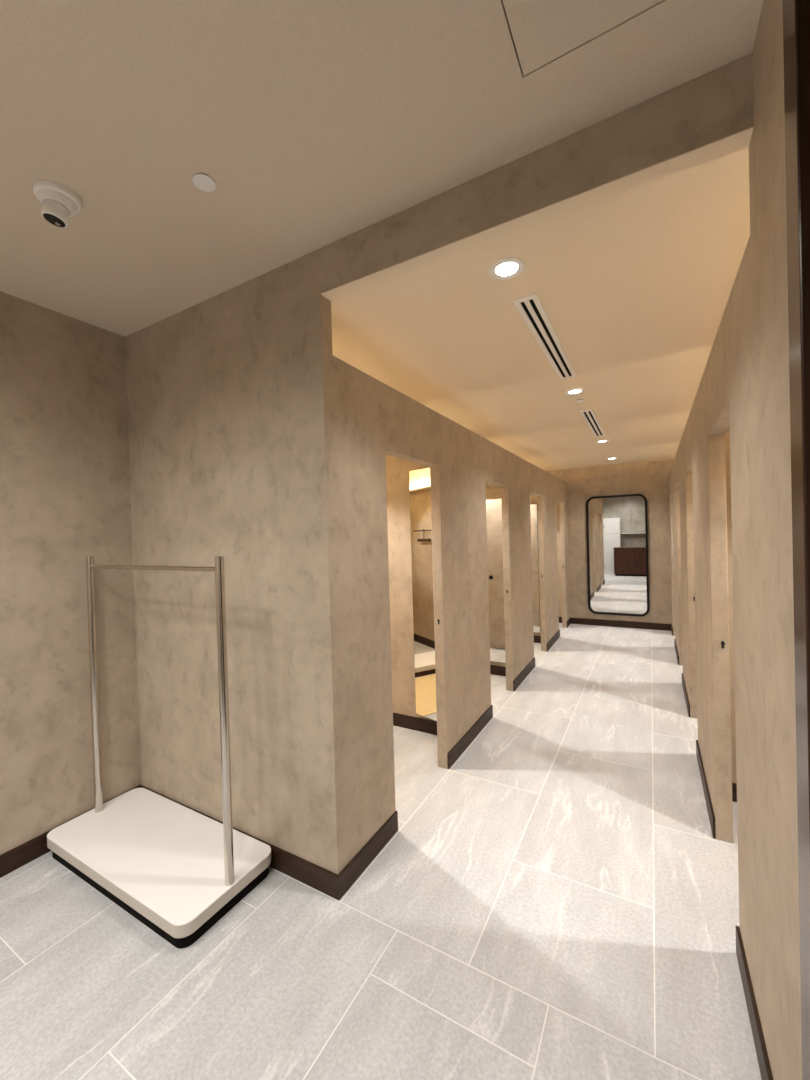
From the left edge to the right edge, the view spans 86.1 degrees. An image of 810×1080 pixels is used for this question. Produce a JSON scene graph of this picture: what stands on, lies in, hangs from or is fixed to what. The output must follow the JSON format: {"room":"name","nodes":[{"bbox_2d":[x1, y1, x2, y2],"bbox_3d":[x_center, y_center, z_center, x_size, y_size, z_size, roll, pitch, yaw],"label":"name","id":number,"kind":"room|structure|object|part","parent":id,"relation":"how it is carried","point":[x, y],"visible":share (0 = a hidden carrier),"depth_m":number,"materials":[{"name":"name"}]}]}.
{"room":"clothing store","nodes":[
{"label":"clothing store","id":0,"kind":"room"},
{"bbox_2d":[0,291,139,854],"bbox_3d":[-2.661,0.210,1.203,0.100,3.002,3.762,-1,1,30],"label":"wall","id":1,"kind":"structure","parent":0,"point":[65,499],"depth_m":2.41,"materials":[{"name":"paint"}]},
{"bbox_2d":[0,785,140,877],"bbox_3d":[-2.565,1.655,1.204,0.012,0.108,3.590,-1,1,30],"label":"baseboard","id":2,"kind":"structure","parent":1,"relation":"attached to","point":[17,857],"depth_m":2.25,"materials":[{"name":"brown wood"}]},
{"bbox_2d":[0,623,761,1079],"bbox_3d":[0.339,1.606,3.345,6.870,0.001,10.379,-1,1,30],"label":"floor","id":3,"kind":"structure","parent":0,"point":[559,900],"depth_m":1.76,"materials":[{"name":"grey tile"}]},
{"bbox_2d":[47,556,270,948],"bbox_3d":[-1.303,0.873,2.225,1.198,1.580,0.502,-1,1,30],"label":"rack","id":4,"kind":"object","parent":3,"relation":"on","point":[176,869],"visible":1,"depth_m":2.09,"materials":[{"name":"metal"}]},
{"bbox_3d":[-1.785,0.827,2.493,0.039,1.466,0.039,-1,1,30],"label":"post","id":5,"kind":"part","parent":4,"relation":"part of","materials":[{"name":"metal"}]},
{"bbox_3d":[-0.806,0.805,1.938,0.039,1.466,0.039,-1,1,30],"label":"post","id":6,"kind":"part","parent":4,"relation":"part of","materials":[{"name":"metal"}]},
{"bbox_2d":[0,0,762,336],"bbox_3d":[-1.254,-1.302,0.367,3.430,0.060,3.762,-1,1,30],"label":"ceiling","id":7,"kind":"structure","parent":0,"point":[315,124],"depth_m":1.33,"materials":[{"name":"paint"}]},
{"bbox_2d":[33,180,80,227],"bbox_3d":[-1.290,-1.232,1.614,0.140,0.103,0.140,-1,1,30],"label":"security camera","id":8,"kind":"object","parent":7,"relation":"attached to","point":[59,203],"visible":1,"depth_m":1.58,"materials":[{"name":"white plastic"}]},
{"bbox_2d":[192,174,215,191],"bbox_3d":[-0.728,-1.297,1.573,0.079,0.008,0.079,-1,1,30],"label":"sprinkler cover","id":9,"kind":"object","parent":7,"relation":"attached to","point":[203,182],"visible":1,"depth_m":1.57,"materials":[{"name":"white plastic"}]},
{"bbox_2d":[503,0,662,75],"bbox_3d":[0.429,-1.354,0.859,0.540,0.060,0.580,-1,1,30],"label":"access panel","id":10,"kind":"object","parent":7,"relation":"attached to","point":[542,31],"visible":1,"depth_m":1.11,"materials":[{"name":"paint"}]},
{"bbox_2d":[386,455,434,720],"bbox_3d":[-1.030,0.383,4.322,3.371,2.500,0.072,-1,1,30],"label":"wall","id":11,"kind":"structure","parent":0,"point":[397,469],"depth_m":3.72,"materials":[{"name":"paint"}]},
{"bbox_2d":[409,468,436,720],"bbox_3d":[0.202,0.436,3.491,0.020,2.022,0.385,-2,1,-44],"label":"wall mirror","id":12,"kind":"object","parent":11,"relation":"attached to","point":[419,480],"visible":0.64,"depth_m":3.53,"materials":[{"name":"black mirror"}]},
{"bbox_2d":[125,53,771,1070],"bbox_3d":[-0.423,0.164,2.056,6.670,2.952,0.072,-1,1,30],"label":"wall","id":13,"kind":"structure","parent":0,"point":[230,394],"depth_m":2.14,"materials":[{"name":"paint"}]},
{"bbox_2d":[140,713,436,899],"bbox_3d":[-1.391,1.597,3.551,3.458,0.108,1.679,-1,1,30],"label":"baseboard","id":14,"kind":"structure","parent":13,"relation":"attached to","point":[334,885],"depth_m":2.13,"materials":[{"name":"brown wood"}]},
{"bbox_2d":[333,356,569,862],"bbox_3d":[1.270,0.312,4.888,0.075,2.500,6.517,-1,1,30],"label":"wall","id":15,"kind":"structure","parent":0,"point":[374,420],"depth_m":3.04,"materials":[{"name":"paint"}]},
{"bbox_2d":[447,618,570,768],"bbox_3d":[1.622,1.494,5.375,0.012,0.108,5.354,-1,1,30],"label":"baseboard","id":16,"kind":"structure","parent":15,"relation":"attached to","point":[471,734],"depth_m":3.63,"materials":[{"name":"brown wood"}]},
{"bbox_2d":[485,482,505,666],"bbox_3d":[-0.209,0.344,5.772,3.371,2.500,0.072,-1,1,30],"label":"wall","id":17,"kind":"structure","parent":0,"point":[492,491],"depth_m":5.02,"materials":[{"name":"paint"}]},
{"bbox_2d":[486,497,505,662],"bbox_3d":[1.061,0.461,5.002,0.385,1.893,0.020,-1,1,30],"label":"wall mirror","id":18,"kind":"object","parent":17,"relation":"attached to","point":[493,505],"visible":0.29,"depth_m":5.00,"materials":[{"name":"black mirror"}]},
{"bbox_2d":[490,665,505,675],"bbox_3d":[-0.587,1.559,5.059,3.371,0.108,1.595,-1,1,30],"label":"baseboard","id":19,"kind":"structure","parent":17,"relation":"attached to","point":[494,670],"depth_m":5.02,"materials":[{"name":"brown wood"}]},
{"bbox_2d":[530,495,540,635],"bbox_3d":[0.611,0.306,7.220,3.371,2.500,0.072,-1,1,30],"label":"wall","id":20,"kind":"structure","parent":0,"point":[533,499],"depth_m":6.42,"materials":[{"name":"paint"}]},
{"bbox_2d":[530,504,539,632],"bbox_3d":[1.803,0.424,6.495,0.385,1.893,0.020,-1,1,30],"label":"wall mirror","id":21,"kind":"object","parent":20,"relation":"attached to","point":[533,508],"visible":0.36,"depth_m":6.41,"materials":[{"name":"black mirror"}]},
{"bbox_2d":[534,635,540,642],"bbox_3d":[0.234,1.520,6.509,3.371,0.108,1.593,-1,1,30],"label":"baseboard","id":22,"kind":"structure","parent":20,"relation":"attached to","point":[537,639],"depth_m":6.43,"materials":[{"name":"brown wood"}]},
{"bbox_2d":[321,126,753,470],"bbox_3d":[1.171,-1.214,4.920,6.870,0.060,6.688,-1,1,30],"label":"ceiling","id":23,"kind":"structure","parent":0,"point":[633,275],"depth_m":2.19,"materials":[{"name":"paint"}]},
{"bbox_2d":[489,257,524,279],"bbox_3d":[0.423,-1.126,1.803,0.144,0.008,0.144,-1,1,30],"label":"recessed light","id":24,"kind":"object","parent":23,"relation":"in","point":[509,267],"visible":1,"depth_m":1.80,"materials":[{"name":"white ceramic"}]},
{"bbox_2d":[513,293,576,379],"bbox_3d":[0.865,-1.147,2.568,0.108,0.006,1.255,-1,1,30],"label":"ceiling vent","id":25,"kind":"object","parent":23,"relation":"in","point":[530,307],"visible":1,"depth_m":2.39,"materials":[{"name":"white metal"}]},
{"bbox_2d":[565,388,584,394],"bbox_3d":[1.337,-1.168,3.418,0.144,0.008,0.144,-1,1,30],"label":"recessed light","id":26,"kind":"object","parent":23,"relation":"in","point":[574,391],"visible":1,"depth_m":3.41,"materials":[{"name":"white"}]},
{"bbox_2d":[580,409,604,436],"bbox_3d":[1.971,-1.199,4.520,0.108,0.006,1.282,-1,1,30],"label":"ceiling vent","id":27,"kind":"object","parent":23,"relation":"in","point":[589,416],"visible":1,"depth_m":4.41,"materials":[{"name":"white metal"}]},
{"bbox_2d":[596,440,608,442],"bbox_3d":[2.439,-1.220,5.364,0.144,0.008,0.144,-1,1,30],"label":"recessed light","id":28,"kind":"object","parent":23,"relation":"in","point":[599,441],"visible":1,"depth_m":5.37,"materials":[{"name":"white"}]},
{"bbox_2d":[546,459,673,623],"bbox_3d":[2.830,0.012,7.800,6.870,2.952,0.100,-1,1,30],"label":"wall","id":29,"kind":"structure","parent":0,"point":[650,479],"depth_m":7.26,"materials":[{"name":"paint"}]},
{"bbox_2d":[586,494,648,616],"bbox_3d":[3.567,0.257,7.306,0.926,2.020,0.045,-1,1,30],"label":"mirror","id":30,"kind":"object","parent":29,"relation":"attached to","point":[616,525],"visible":1,"depth_m":7.30,"materials":[{"name":"black mirror"}]},
{"bbox_2d":[571,618,670,630],"bbox_3d":[3.609,1.417,7.331,1.542,0.108,0.012,-1,1,30],"label":"baseboard","id":31,"kind":"structure","parent":29,"relation":"attached to","point":[598,622],"depth_m":7.30,"materials":[{"name":"brown wood"}]},
{"bbox_2d":[725,427,736,782],"bbox_3d":[2.606,0.303,2.260,1.607,2.500,0.072,-1,1,30],"label":"wall","id":32,"kind":"structure","parent":0,"point":[727,434],"depth_m":2.59,"materials":[{"name":"paint"}]},
{"bbox_2d":[669,0,801,1079],"bbox_3d":[1.822,0.097,2.465,0.200,2.952,10.179,-1,1,30],"label":"wall","id":33,"kind":"structure","parent":0,"point":[723,400],"depth_m":1.32,"materials":[{"name":"paint"}]},
{"bbox_2d":[671,624,715,838],"bbox_3d":[2.954,1.465,4.622,0.012,0.108,5.350,-1,1,30],"label":"baseboard","id":34,"kind":"structure","parent":33,"relation":"attached to","point":[711,815],"depth_m":2.76,"materials":[{"name":"brown wood"}]},
{"bbox_2d":[732,783,736,801],"bbox_3d":[2.229,1.518,1.548,1.607,0.108,1.595,-1,1,30],"label":"baseboard","id":35,"kind":"structure","parent":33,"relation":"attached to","point":[734,785],"depth_m":2.60,"materials":[{"name":"brown wood"}]},
{"bbox_2d":[736,926,772,1079],"bbox_3d":[1.080,1.552,1.314,0.012,0.108,0.831,-1,1,30],"label":"baseboard","id":36,"kind":"structure","parent":33,"relation":"attached to","point":[760,1046],"depth_m":1.40,"materials":[{"name":"brown wood"}]},
{"bbox_2d":[783,0,809,1079],"bbox_3d":[0.649,0.157,0.397,0.204,2.942,1.122,-1,1,30],"label":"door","id":37,"kind":"structure","parent":33,"relation":"in","point":[796,13],"depth_m":0.88,"materials":[{"name":"brown wood"}]}
]}

